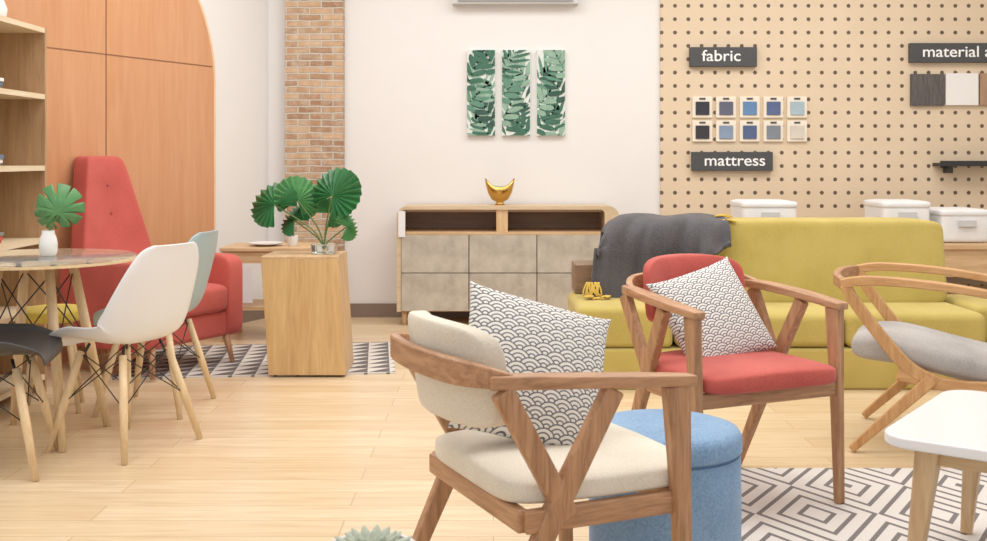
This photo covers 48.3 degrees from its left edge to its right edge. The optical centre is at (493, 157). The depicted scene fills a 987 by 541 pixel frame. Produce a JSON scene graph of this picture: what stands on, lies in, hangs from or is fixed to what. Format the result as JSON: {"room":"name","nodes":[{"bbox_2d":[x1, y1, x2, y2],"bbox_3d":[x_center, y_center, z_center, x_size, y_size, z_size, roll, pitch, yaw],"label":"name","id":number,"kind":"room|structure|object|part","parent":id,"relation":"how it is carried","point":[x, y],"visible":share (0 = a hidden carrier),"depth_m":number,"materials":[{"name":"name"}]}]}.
{"room":"store","nodes":[
{"label":"store","id":0,"kind":"room"},
{"bbox_2d":[200,0,267,298],"bbox_3d":[-2.884,-0.480,5.583,0.151,3.300,5.720,0,0,24],"label":"wall","id":1,"kind":"structure","parent":0,"point":[238,29],"depth_m":7.80,"materials":[{"name":"paint"}]},
{"bbox_2d":[4,0,215,366],"bbox_3d":[-2.329,-0.176,6.583,0.032,2.692,2.045,0,0,25],"label":"wood panel","id":2,"kind":"object","parent":1,"relation":"attached to","point":[133,81],"visible":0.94,"depth_m":6.83,"materials":[{"name":"orange wood"}]},
{"bbox_2d":[243,310,264,322],"bbox_3d":[-1.793,1.120,7.778,0.018,0.100,0.580,0,0,24],"label":"baseboard","id":3,"kind":"structure","parent":1,"relation":"attached to","point":[248,315],"depth_m":7.90,"materials":[{"name":"brown wood"}]},
{"bbox_2d":[285,0,344,250],"bbox_3d":[-1.306,-0.480,8.045,0.421,3.300,0.110,0,0,0],"label":"brick pillar","id":4,"kind":"structure","parent":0,"point":[314,29],"depth_m":7.99,"materials":[{"name":"beige brick"}]},
{"bbox_2d":[268,0,659,302],"bbox_3d":[1.200,-0.480,8.175,6.400,3.300,0.150,0,0,0],"label":"wall","id":5,"kind":"structure","parent":0,"point":[407,141],"depth_m":8.10,"materials":[{"name":"paint"}]},
{"bbox_2d":[350,303,469,316],"bbox_3d":[1.605,1.120,8.090,5.390,0.100,0.020,0,0,0],"label":"baseboard","id":6,"kind":"structure","parent":5,"relation":"attached to","point":[357,309],"depth_m":8.08,"materials":[{"name":"brown wood"}]},
{"bbox_2d":[467,50,494,135],"bbox_3d":[-0.092,-0.478,8.079,0.205,0.627,0.041,0,0,0],"label":"wall art","id":7,"kind":"object","parent":5,"relation":"attached to","point":[480,63],"visible":1,"depth_m":8.06,"materials":[{"name":"paper"}]},
{"bbox_2d":[452,0,578,4],"bbox_3d":[0.160,-1.188,8.043,0.920,0.125,0.115,0,0,0],"label":"air vent","id":8,"kind":"object","parent":5,"relation":"in","point":[454,2],"visible":1,"depth_m":8.00,"materials":[{"name":"white metal"}]},
{"bbox_2d":[502,50,529,135],"bbox_3d":[0.165,-0.478,8.079,0.205,0.627,0.041,0,0,0],"label":"wall art","id":9,"kind":"object","parent":5,"relation":"attached to","point":[515,63],"visible":1,"depth_m":8.06,"materials":[{"name":"paper"}]},
{"bbox_2d":[537,50,564,135],"bbox_3d":[0.422,-0.478,8.079,0.205,0.627,0.041,0,0,0],"label":"wall art","id":10,"kind":"object","parent":5,"relation":"attached to","point":[550,63],"visible":1,"depth_m":8.06,"materials":[{"name":"paper"}]},
{"bbox_2d":[660,0,986,285],"bbox_3d":[2.753,-0.480,8.088,3.054,3.100,0.025,0,0,0],"label":"pegboard panel","id":11,"kind":"object","parent":5,"relation":"attached to","point":[866,140],"visible":0.5,"depth_m":8.07,"materials":[{"name":"beige wood"}]},
{"bbox_2d":[689,47,756,66],"bbox_3d":[1.680,-0.739,8.051,0.490,0.142,0.048,0,0,0],"label":"sign","id":12,"kind":"object","parent":11,"relation":"attached to","point":[698,56],"visible":1,"depth_m":8.03,"materials":[{"name":"grey plastic"}]},
{"bbox_2d":[691,152,772,170],"bbox_3d":[1.745,0.025,8.051,0.590,0.140,0.048,0,0,0],"label":"sign","id":13,"kind":"object","parent":11,"relation":"attached to","point":[700,161],"visible":1,"depth_m":8.03,"materials":[{"name":"grey plastic"}]},
{"bbox_2d":[692,97,806,141],"bbox_3d":[1.877,-0.285,8.060,0.839,0.330,0.030,0,0,0],"label":"display","id":14,"kind":"object","parent":11,"relation":"attached to","point":[749,107],"visible":1,"depth_m":8.06,"materials":[{"name":"fabric"}]},
{"bbox_2d":[908,43,986,62],"bbox_3d":[3.497,-0.769,8.051,0.907,0.142,0.048,0,0,0],"label":"sign","id":15,"kind":"object","parent":11,"relation":"attached to","point":[917,52],"visible":1,"depth_m":8.03,"materials":[{"name":"grey plastic"}]},
{"bbox_2d":[910,73,986,105],"bbox_3d":[3.428,-0.501,8.060,0.745,0.238,0.030,0,0,0],"label":"display","id":16,"kind":"object","parent":11,"relation":"attached to","point":[947,88],"visible":1,"depth_m":8.05,"materials":[{"name":"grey wood"}]},
{"bbox_2d":[932,161,986,172],"bbox_3d":[3.585,0.065,8.000,0.730,0.090,0.150,0,0,0],"label":"wall ledge","id":17,"kind":"object","parent":11,"relation":"attached to","point":[947,165],"visible":1,"depth_m":7.92,"materials":[{"name":"metal"}]},
{"bbox_2d":[0,317,949,540],"bbox_3d":[0.000,1.220,3.400,10.000,0.100,9.800,0,0,0],"label":"floor","id":18,"kind":"structure","parent":0,"point":[319,457],"depth_m":4.30,"materials":[{"name":"brown wood"}]},
{"bbox_2d":[0,15,45,400],"bbox_3d":[-2.417,0.260,5.175,0.365,1.820,0.650,0,0,0],"label":"bookshelf","id":19,"kind":"object","parent":18,"relation":"on","point":[22,44],"visible":0.76,"depth_m":5.48,"materials":[{"name":"brown wood"}]},
{"bbox_2d":[0,78,3,242],"bbox_3d":[-2.389,0.013,5.020,0.222,0.768,0.200,0,0,0],"label":"books","id":20,"kind":"object","parent":19,"relation":"on","point":[1,79],"visible":0.94,"depth_m":5.10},
{"bbox_2d":[0,0,7,16],"bbox_3d":[-2.360,-0.708,5.220,0.100,0.120,0.100,0,0,0],"label":"ceramic jar","id":21,"kind":"object","parent":19,"relation":"on","point":[3,8],"visible":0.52,"depth_m":5.20,"materials":[{"name":"white ceramic"}]},
{"bbox_2d":[0,323,62,481],"bbox_3d":[-1.915,0.756,4.147,0.492,0.835,0.477,0,0,-12],"label":"dining chair","id":22,"kind":"object","parent":18,"relation":"on","point":[32,340],"visible":0.99,"depth_m":4.26,"materials":[{"name":"plastic"}]},
{"bbox_3d":[-1.708,0.972,4.017,0.149,0.403,0.034,0,0,33],"label":"leg","id":23,"kind":"part","parent":22,"relation":"part of","materials":[{"name":"brown wood"}]},
{"bbox_3d":[-1.776,0.972,4.348,0.034,0.403,0.149,0,0,34],"label":"leg","id":24,"kind":"part","parent":22,"relation":"part of","materials":[{"name":"brown wood"}]},
{"bbox_2d":[24,304,84,413],"bbox_3d":[-2.050,0.931,5.120,0.300,0.482,0.300,0,0,-17],"label":"chair","id":25,"kind":"object","parent":18,"relation":"on","point":[33,312],"visible":0.5,"depth_m":5.04,"materials":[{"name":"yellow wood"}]},
{"bbox_3d":[-2.111,0.960,5.008,0.030,0.425,0.105,0,0,31],"label":"leg","id":26,"kind":"part","parent":25,"relation":"part of","materials":[{"name":"brown wood"}]},
{"bbox_3d":[-2.162,0.960,5.181,0.105,0.425,0.030,0,0,31],"label":"leg","id":27,"kind":"part","parent":25,"relation":"part of","materials":[{"name":"brown wood"}]},
{"bbox_3d":[-2.050,0.725,5.120,0.300,0.070,0.300,0,0,-17],"label":"seat","id":28,"kind":"part","parent":25,"relation":"part of","materials":[{"name":"yellow fabric"}]},
{"bbox_3d":[-1.938,0.960,5.059,0.105,0.425,0.030,0,0,31],"label":"leg","id":29,"kind":"part","parent":25,"relation":"part of","materials":[{"name":"brown wood"}]},
{"bbox_3d":[-1.989,0.960,5.232,0.030,0.425,0.105,0,0,31],"label":"leg","id":30,"kind":"part","parent":25,"relation":"part of","materials":[{"name":"brown wood"}]},
{"bbox_2d":[0,248,137,452],"bbox_3d":[-1.910,0.791,4.600,0.806,0.763,0.806,0,0,0],"label":"round dining table","id":31,"kind":"object","parent":18,"relation":"on","point":[23,260],"visible":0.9,"depth_m":4.58,"materials":[{"name":"clear glass"}]},
{"bbox_3d":[-2.056,0.810,4.768,0.042,0.727,0.183,0,0,-39],"label":"leg","id":32,"kind":"part","parent":31,"relation":"part of","materials":[{"name":"brown wood"}]},
{"bbox_3d":[-1.764,0.810,4.432,0.042,0.727,0.183,0,0,-43],"label":"leg","id":33,"kind":"part","parent":31,"relation":"part of","materials":[{"name":"brown wood"}]},
{"bbox_2d":[34,183,84,255],"bbox_3d":[-1.839,0.257,4.620,0.234,0.303,0.096,0,0,21],"label":"vase","id":34,"kind":"object","parent":31,"relation":"on","point":[59,207],"visible":1,"depth_m":4.60,"materials":[{"name":"white ceramic"}]},
{"bbox_3d":[-1.845,0.308,4.615,0.055,0.142,0.017,0,0,0],"label":"stem","id":35,"kind":"part","parent":34,"relation":"part of","materials":[{"name":"green plant"}]},
{"bbox_3d":[-1.742,0.810,4.746,0.183,0.727,0.042,0,0,-43],"label":"leg","id":36,"kind":"part","parent":31,"relation":"part of","materials":[{"name":"brown wood"}]},
{"bbox_2d":[45,242,202,464],"bbox_3d":[-1.476,0.756,4.463,0.492,0.835,0.477,0,0,26],"label":"dining chair","id":37,"kind":"object","parent":18,"relation":"on","point":[152,299],"visible":0.98,"depth_m":4.33,"materials":[{"name":"white plastic"}]},
{"bbox_3d":[-1.709,0.972,4.387,0.149,0.403,0.034,0,0,-23],"label":"leg","id":38,"kind":"part","parent":37,"relation":"part of","materials":[{"name":"brown wood"}]},
{"bbox_3d":[-1.431,0.972,4.254,0.034,0.404,0.156,0,0,-23],"label":"leg","id":39,"kind":"part","parent":37,"relation":"part of","materials":[{"name":"brown wood"}]},
{"bbox_3d":[-1.563,0.972,4.692,0.034,0.403,0.149,0,0,-20],"label":"leg","id":40,"kind":"part","parent":37,"relation":"part of","materials":[{"name":"brown wood"}]},
{"bbox_3d":[-1.285,0.972,4.559,0.156,0.404,0.034,0,0,-20],"label":"leg","id":41,"kind":"part","parent":37,"relation":"part of","materials":[{"name":"brown wood"}]},
{"bbox_2d":[92,229,217,419],"bbox_3d":[-1.560,0.756,5.158,0.492,0.835,0.477,0,0,6],"label":"dining chair","id":42,"kind":"object","parent":18,"relation":"on","point":[206,242],"visible":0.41,"depth_m":5.14,"materials":[{"name":"plastic"}]},
{"bbox_3d":[-1.753,0.972,5.008,0.149,0.403,0.034,0,0,-39],"label":"leg","id":43,"kind":"part","parent":42,"relation":"part of","materials":[{"name":"brown wood"}]},
{"bbox_3d":[-1.718,0.972,5.345,0.034,0.403,0.149,0,0,-39],"label":"leg","id":44,"kind":"part","parent":42,"relation":"part of","materials":[{"name":"brown wood"}]},
{"bbox_3d":[-1.447,0.972,4.977,0.034,0.404,0.156,0,0,-42],"label":"leg","id":45,"kind":"part","parent":42,"relation":"part of","materials":[{"name":"brown wood"}]},
{"bbox_3d":[-1.412,0.972,5.313,0.156,0.404,0.034,0,0,-39],"label":"leg","id":46,"kind":"part","parent":42,"relation":"part of","materials":[{"name":"brown wood"}]},
{"bbox_2d":[110,342,394,379],"bbox_3d":[-1.330,1.166,6.380,1.500,0.008,1.000,0,0,-6],"label":"rug","id":47,"kind":"object","parent":18,"relation":"on","point":[369,357],"visible":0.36,"depth_m":6.25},
{"bbox_2d":[60,156,242,379],"bbox_3d":[-1.996,0.575,6.215,0.896,1.173,0.750,0,0,31],"label":"armchair","id":48,"kind":"object","parent":47,"relation":"on","point":[112,218],"visible":0.42,"depth_m":6.22,"materials":[{"name":"red fabric"}]},
{"bbox_3d":[-2.061,0.768,5.893,0.660,0.500,0.130,0,0,31],"label":"arm","id":49,"kind":"part","parent":48,"relation":"part of","materials":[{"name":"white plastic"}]},
{"bbox_3d":[-1.795,1.072,5.769,0.043,0.178,0.074,0,0,-16],"label":"leg","id":50,"kind":"part","parent":48,"relation":"part of","materials":[{"name":"brown wood"}]},
{"bbox_3d":[-1.907,0.933,6.162,0.630,0.150,0.540,0,0,31],"label":"seat","id":51,"kind":"part","parent":48,"relation":"part of","materials":[{"name":"red fabric"}]},
{"bbox_2d":[186,283,226,316],"bbox_3d":[-1.877,0.788,6.144,0.620,0.170,0.530,0,0,31],"label":"seat cushion","id":52,"kind":"object","parent":48,"relation":"on","point":[213,303],"depth_m":6.10,"materials":[{"name":"red fabric"}]},
{"bbox_3d":[-1.745,0.768,6.426,0.660,0.500,0.130,0,0,31],"label":"arm","id":53,"kind":"part","parent":48,"relation":"part of","materials":[{"name":"red fabric"}]},
{"bbox_3d":[-1.508,1.072,6.246,0.074,0.178,0.043,0,0,12],"label":"leg","id":54,"kind":"part","parent":48,"relation":"part of","materials":[{"name":"brown wood"}]},
{"bbox_2d":[261,251,353,374],"bbox_3d":[-1.015,0.842,6.043,0.450,0.632,0.365,0,0,0],"label":"wooden pedestal","id":55,"kind":"object","parent":47,"relation":"on","point":[307,312],"visible":1,"depth_m":5.86,"materials":[{"name":"brown wood"}]},
{"bbox_2d":[250,167,361,253],"bbox_3d":[-1.030,0.288,6.063,0.626,0.475,0.237,0,0,0],"label":"fan palm","id":56,"kind":"object","parent":55,"relation":"on","point":[343,186],"visible":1,"depth_m":6.04,"materials":[{"name":"green plant"}]},
{"bbox_3d":[-1.064,0.374,6.030,0.276,0.245,0.028,0,0,0],"label":"stem","id":57,"kind":"part","parent":56,"relation":"part of","materials":[{"name":"green plant"}]},
{"bbox_3d":[-1.014,0.419,6.061,0.180,0.155,0.010,0,0,13],"label":"stem","id":58,"kind":"part","parent":56,"relation":"part of","materials":[{"name":"green plant"}]},
{"bbox_3d":[-1.004,0.364,6.050,0.158,0.264,0.009,0,0,8],"label":"stem","id":59,"kind":"part","parent":56,"relation":"part of","materials":[{"name":"green plant"}]},
{"bbox_2d":[310,243,337,253],"bbox_3d":[-0.930,0.497,6.040,0.150,0.055,0.150,0,0,0],"label":"pot","id":60,"kind":"object","parent":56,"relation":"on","point":[316,248],"depth_m":5.98,"materials":[{"name":"clear glass"}]},
{"bbox_3d":[-0.916,0.400,6.065,0.009,0.192,0.066,0,0,31],"label":"stem","id":61,"kind":"part","parent":56,"relation":"part of","materials":[{"name":"green plant"}]},
{"bbox_3d":[-0.905,0.350,6.025,0.058,0.292,0.038,0,0,0],"label":"stem","id":62,"kind":"part","parent":56,"relation":"part of","materials":[{"name":"green plant"}]},
{"bbox_3d":[-0.866,0.434,6.014,0.145,0.126,0.010,0,0,21],"label":"stem","id":63,"kind":"part","parent":56,"relation":"part of","materials":[{"name":"green plant"}]},
{"bbox_2d":[219,243,311,341],"bbox_3d":[-1.450,0.870,7.200,0.580,0.600,0.440,0,0,0],"label":"side table","id":64,"kind":"object","parent":18,"relation":"on","point":[248,253],"visible":0.36,"depth_m":7.00,"materials":[{"name":"brown wood"}]},
{"bbox_3d":[-1.450,0.632,7.188,0.480,0.075,0.385,0,0,0],"label":"drawer","id":65,"kind":"part","parent":64,"relation":"part of","materials":[{"name":"brown wood"}]},
{"bbox_2d":[243,299,263,309],"bbox_3d":[-1.450,0.960,7.200,0.520,0.020,0.400,0,0,0],"label":"shelf","id":66,"kind":"object","parent":64,"relation":"attached to","point":[258,304],"depth_m":7.08,"materials":[{"name":"brown wood"}]},
{"bbox_2d":[248,241,282,245],"bbox_3d":[-1.480,0.559,7.150,0.224,0.020,0.224,0,0,0],"label":"ceramic plate","id":67,"kind":"object","parent":64,"relation":"on","point":[258,243],"visible":1,"depth_m":7.18,"materials":[{"name":"white ceramic"}]},
{"bbox_2d":[287,235,297,245],"bbox_3d":[-1.300,0.534,7.120,0.072,0.070,0.072,0,0,0],"label":"cup","id":68,"kind":"object","parent":64,"relation":"on","point":[293,240],"visible":0.8,"depth_m":7.09,"materials":[{"name":"white ceramic"}]},
{"bbox_2d":[397,204,618,324],"bbox_3d":[0.101,0.752,7.859,1.549,0.835,0.422,0,0,0],"label":"sideboard","id":69,"kind":"object","parent":18,"relation":"on","point":[527,251],"visible":0.68,"depth_m":7.65,"materials":[{"name":"grey stone"}]},
{"bbox_3d":[-0.624,1.115,7.710,0.043,0.110,0.043,0,0,0],"label":"leg","id":70,"kind":"part","parent":69,"relation":"part of","materials":[{"name":"brown wood"}]},
{"bbox_3d":[-0.407,0.667,7.664,0.467,0.261,0.020,0,0,0],"label":"door","id":71,"kind":"part","parent":69,"relation":"part of","materials":[{"name":"stone"}]},
{"bbox_3d":[-0.407,0.934,7.664,0.467,0.261,0.020,0,0,0],"label":"door","id":72,"kind":"part","parent":69,"relation":"part of","materials":[{"name":"concrete"}]},
{"bbox_2d":[485,178,514,204],"bbox_3d":[0.045,0.239,7.850,0.213,0.191,0.133,0,0,0],"label":"bowl","id":73,"kind":"object","parent":69,"relation":"on","point":[499,195],"visible":1,"depth_m":7.81,"materials":[{"name":"gold metal"}]},
{"bbox_3d":[0.066,0.667,7.664,0.467,0.261,0.020,0,0,0],"label":"door","id":74,"kind":"part","parent":69,"relation":"part of","materials":[{"name":"stone"}]},
{"bbox_3d":[0.066,0.934,7.664,0.467,0.261,0.020,0,0,0],"label":"door","id":75,"kind":"part","parent":69,"relation":"part of","materials":[{"name":"concrete"}]},
{"bbox_3d":[0.538,0.934,7.664,0.467,0.261,0.020,0,0,0],"label":"door","id":76,"kind":"part","parent":69,"relation":"part of","materials":[{"name":"stone"}]},
{"bbox_3d":[0.538,0.667,7.664,0.467,0.261,0.020,0,0,0],"label":"door","id":77,"kind":"part","parent":69,"relation":"part of","materials":[{"name":"stone"}]},
{"bbox_2d":[390,310,697,540],"bbox_3d":[0.086,0.770,2.667,0.633,0.810,0.637,0,0,-25],"label":"wooden armchair","id":78,"kind":"object","parent":18,"relation":"on","point":[459,372],"visible":0.91,"depth_m":2.46,"materials":[{"name":"beige fabric"}]},
{"bbox_3d":[-0.118,0.838,2.867,0.373,0.675,0.039,0,0,-31],"label":"leg","id":79,"kind":"part","parent":78,"relation":"part of","materials":[{"name":"brown wood"}]},
{"bbox_3d":[-0.130,0.461,2.566,0.155,0.066,0.561,0,0,-25],"label":"rail","id":80,"kind":"part","parent":78,"relation":"part of","materials":[{"name":"brown wood"}]},
{"bbox_3d":[-0.045,0.785,2.606,0.028,0.050,0.520,0,0,-25],"label":"rail","id":81,"kind":"part","parent":78,"relation":"part of","materials":[{"name":"brown wood"}]},
{"bbox_2d":[448,281,610,444],"bbox_3d":[0.100,0.530,2.740,0.456,0.432,0.247,0,0,-9],"label":"throw pillow","id":82,"kind":"object","parent":78,"relation":"on","point":[533,336],"visible":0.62,"depth_m":2.71,"materials":[{"name":"fabric"}]},
{"bbox_3d":[0.181,0.842,3.024,0.077,0.657,0.035,0,0,-25],"label":"leg","id":83,"kind":"part","parent":78,"relation":"part of","materials":[{"name":"brown wood"}]},
{"bbox_3d":[0.109,0.838,2.379,0.370,0.675,0.060,0,0,-25],"label":"leg","id":84,"kind":"part","parent":78,"relation":"part of","materials":[{"name":"brown wood"}]},
{"bbox_3d":[0.227,0.491,2.421,0.506,0.057,0.067,0,0,-22],"label":"arm","id":85,"kind":"part","parent":78,"relation":"part of"},
{"bbox_3d":[0.249,0.785,2.449,0.400,0.050,0.028,0,0,-24],"label":"rail","id":86,"kind":"part","parent":78,"relation":"part of","materials":[{"name":"brown wood"}]},
{"bbox_3d":[0.309,0.785,2.771,0.028,0.050,0.540,0,0,-25],"label":"rail","id":87,"kind":"part","parent":78,"relation":"part of","materials":[{"name":"brown wood"}]},
{"bbox_3d":[0.420,0.842,2.510,0.077,0.657,0.035,0,0,-25],"label":"leg","id":88,"kind":"part","parent":78,"relation":"part of","materials":[{"name":"brown wood"}]},
{"bbox_2d":[589,409,741,540],"bbox_3d":[0.480,0.954,3.090,0.428,0.432,0.428,0,0,0],"label":"pouf","id":89,"kind":"object","parent":18,"relation":"on","point":[716,442],"visible":0.44,"depth_m":2.93,"materials":[{"name":"fabric"}]},
{"bbox_3d":[0.480,0.776,3.090,0.428,0.076,0.428,0,0,0],"label":"lid","id":90,"kind":"part","parent":89,"relation":"part of","materials":[{"name":"fabric"}]},
{"bbox_2d":[568,217,986,388],"bbox_3d":[1.635,0.755,5.975,2.430,0.830,0.850,0,0,0],"label":"sofa","id":91,"kind":"object","parent":18,"relation":"on","point":[800,252],"visible":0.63,"depth_m":6.00,"materials":[{"name":"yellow fabric"}]},
{"bbox_3d":[0.535,0.672,6.225,0.170,0.165,0.250,0,0,0],"label":"frame","id":92,"kind":"part","parent":91,"relation":"part of","materials":[{"name":"brown wood"}]},
{"bbox_2d":[568,292,671,347],"bbox_3d":[0.665,0.860,5.905,0.490,0.210,0.690,0,0,0],"label":"cushion","id":93,"kind":"object","parent":91,"relation":"on","point":[618,335],"depth_m":5.56,"materials":[{"name":"yellow fabric"}]},
{"bbox_2d":[582,213,736,299],"bbox_3d":[0.910,0.581,6.122,0.864,0.541,0.584,0,0,0],"label":"throw blanket","id":94,"kind":"object","parent":91,"relation":"on","point":[628,241],"visible":0.91,"depth_m":5.96,"materials":[{"name":"grey fabric"}]},
{"bbox_2d":[672,302,826,346],"bbox_3d":[1.350,0.875,5.855,0.860,0.180,0.590,0,0,0],"label":"seat cushion","id":95,"kind":"object","parent":91,"relation":"on","point":[811,332],"depth_m":5.56,"materials":[{"name":"yellow fabric"}]},
{"bbox_2d":[716,217,946,301],"bbox_3d":[1.605,0.570,6.160,1.750,0.460,0.361,0,0,0],"label":"cushion","id":96,"kind":"object","parent":91,"relation":"on","point":[800,252],"depth_m":6.02,"materials":[{"name":"yellow fabric"}]},
{"bbox_2d":[821,301,984,346],"bbox_3d":[2.143,0.875,5.855,0.715,0.180,0.590,0,0,0],"label":"seat cushion","id":97,"kind":"object","parent":91,"relation":"on","point":[958,318],"depth_m":5.57,"materials":[{"name":"yellow fabric"}]},
{"bbox_2d":[944,294,986,341],"bbox_3d":[2.680,0.868,5.975,0.340,0.195,0.550,0,0,0],"label":"cushion","id":98,"kind":"object","parent":91,"relation":"on","point":[976,304],"depth_m":5.90,"materials":[{"name":"yellow fabric"}]},
{"bbox_2d":[741,468,986,540],"bbox_3d":[2.055,1.165,2.660,2.690,0.009,2.920,0,0,0],"label":"geometric rug","id":99,"kind":"object","parent":18,"relation":"on","point":[779,504],"visible":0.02,"depth_m":3.67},
{"bbox_2d":[620,254,847,503],"bbox_3d":[0.801,0.760,3.826,0.637,0.810,0.633,0,0,-24],"label":"wooden armchair","id":100,"kind":"object","parent":99,"relation":"on","point":[757,379],"visible":0.78,"depth_m":3.69,"materials":[{"name":"red fabric"}]},
{"bbox_3d":[0.517,0.828,3.811,0.039,0.675,0.373,0,0,-18],"label":"leg","id":101,"kind":"part","parent":100,"relation":"part of","materials":[{"name":"brown wood"}]},
{"bbox_3d":[0.580,0.775,3.668,0.028,0.050,0.400,0,0,-22],"label":"rail","id":102,"kind":"part","parent":100,"relation":"part of","materials":[{"name":"brown wood"}]},
{"bbox_3d":[0.553,0.481,3.691,0.067,0.057,0.506,0,0,-20],"label":"arm","id":103,"kind":"part","parent":100,"relation":"part of"},
{"bbox_3d":[0.706,0.451,4.045,0.561,0.066,0.155,0,0,-24],"label":"rail","id":104,"kind":"part","parent":100,"relation":"part of","materials":[{"name":"brown wood"}]},
{"bbox_3d":[0.637,0.832,3.495,0.035,0.657,0.077,0,0,-24],"label":"leg","id":105,"kind":"part","parent":100,"relation":"part of","materials":[{"name":"brown wood"}]},
{"bbox_2d":[646,257,776,356],"bbox_3d":[0.775,0.560,3.900,0.438,0.395,0.218,0,0,-26],"label":"throw pillow","id":106,"kind":"object","parent":100,"relation":"on","point":[732,324],"visible":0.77,"depth_m":3.86,"materials":[{"name":"white fabric"}]},
{"bbox_3d":[0.900,0.775,3.601,0.540,0.050,0.028,0,0,-24],"label":"rail","id":107,"kind":"part","parent":100,"relation":"part of","materials":[{"name":"brown wood"}]},
{"bbox_3d":[1.006,0.828,4.025,0.039,0.675,0.373,0,0,-29],"label":"leg","id":108,"kind":"part","parent":100,"relation":"part of","materials":[{"name":"brown wood"}]},
{"bbox_3d":[1.070,0.481,3.917,0.067,0.057,0.506,0,0,-27],"label":"arm","id":109,"kind":"part","parent":100,"relation":"part of"},
{"bbox_3d":[1.156,0.832,3.722,0.035,0.657,0.077,0,0,-24],"label":"leg","id":110,"kind":"part","parent":100,"relation":"part of","materials":[{"name":"brown wood"}]},
{"bbox_2d":[884,390,986,540],"bbox_3d":[1.632,0.946,2.910,1.000,0.432,0.740,0,0,36],"label":"coffee table","id":111,"kind":"object","parent":99,"relation":"on","point":[950,429],"visible":1,"depth_m":2.92,"materials":[{"name":"white paint"}]},
{"bbox_3d":[1.146,0.959,2.930,0.086,0.407,0.086,0,0,36],"label":"leg","id":112,"kind":"part","parent":111,"relation":"part of","materials":[{"name":"brown wood"}]},
{"bbox_3d":[1.471,0.959,3.369,0.086,0.407,0.086,0,0,36],"label":"leg","id":113,"kind":"part","parent":111,"relation":"part of","materials":[{"name":"brown wood"}]},
{"bbox_2d":[833,262,986,451],"bbox_3d":[1.849,0.818,4.536,0.849,0.701,0.702,0,0,23],"label":"lounge chair","id":114,"kind":"object","parent":18,"relation":"on","point":[918,351],"visible":0.99,"depth_m":4.35,"materials":[{"name":"brown wood"}]},
{"bbox_3d":[1.804,1.006,4.882,0.325,0.324,0.037,0,0,28],"label":"leg","id":115,"kind":"part","parent":114,"relation":"part of","materials":[{"name":"brown wood"}]},
{"bbox_3d":[1.571,1.006,4.331,0.323,0.324,0.053,0,0,23],"label":"leg","id":116,"kind":"part","parent":114,"relation":"part of","materials":[{"name":"brown wood"}]},
{"bbox_3d":[1.742,0.525,4.236,0.787,0.115,0.064,0,0,24],"label":"arm","id":117,"kind":"part","parent":114,"relation":"part of"},
{"bbox_3d":[1.991,0.525,4.822,0.787,0.115,0.064,0,0,22],"label":"arm","id":118,"kind":"part","parent":114,"relation":"part of"},
{"bbox_3d":[1.834,0.868,4.233,0.535,0.084,0.030,0,0,23],"label":"rail","id":119,"kind":"part","parent":114,"relation":"part of","materials":[{"name":"brown wood"}]},
{"bbox_2d":[944,242,986,293],"bbox_3d":[2.725,0.870,7.625,2.450,0.600,0.650,0,0,0],"label":"bench","id":120,"kind":"object","parent":18,"relation":"on","point":[964,256],"visible":0.02,"depth_m":7.32,"materials":[{"name":"brown wood"}]},
{"bbox_2d":[730,199,797,216],"bbox_3d":[1.850,0.427,7.543,0.380,0.285,0.426,0,0,0],"label":"storage box","id":121,"kind":"object","parent":120,"relation":"on","point":[739,207],"visible":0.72,"depth_m":7.35,"materials":[{"name":"white plastic"}]},
{"bbox_2d":[864,199,930,219],"bbox_3d":[2.765,0.427,7.543,0.330,0.285,0.426,0,0,0],"label":"storage box","id":122,"kind":"object","parent":120,"relation":"on","point":[901,208],"visible":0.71,"depth_m":7.35,"materials":[{"name":"white plastic"}]},
{"bbox_2d":[929,207,986,242],"bbox_3d":[3.160,0.455,7.543,0.340,0.230,0.426,0,0,0],"label":"storage box","id":123,"kind":"object","parent":120,"relation":"on","point":[959,224],"visible":0.77,"depth_m":7.35,"materials":[{"name":"white plastic"}]},
{"bbox_2d":[947,286,986,293],"bbox_3d":[2.725,0.935,7.625,2.350,0.030,0.610,0,0,0],"label":"shelf","id":124,"kind":"object","parent":120,"relation":"attached to","point":[983,287],"depth_m":7.82,"materials":[{"name":"brown wood"}]},
{"bbox_3d":[-0.199,0.954,1.800,0.322,0.434,0.320,0,0,0],"label":"stool","id":125,"kind":"object","parent":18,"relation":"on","visible":0},
{"bbox_2d":[332,525,414,540],"bbox_3d":[-0.200,0.675,1.800,0.150,0.122,0.150,0,0,0],"label":"potted succulent","id":126,"kind":"object","parent":125,"relation":"on","point":[376,534],"visible":1,"depth_m":1.82,"materials":[{"name":"green plant"}]},
{"bbox_2d":[332,531,414,540],"bbox_3d":[-0.200,0.686,1.800,0.150,0.100,0.150,0,0,0],"label":"pot","id":127,"kind":"object","parent":126,"relation":"on","point":[368,537],"depth_m":1.82,"materials":[{"name":"white ceramic"}]}
]}

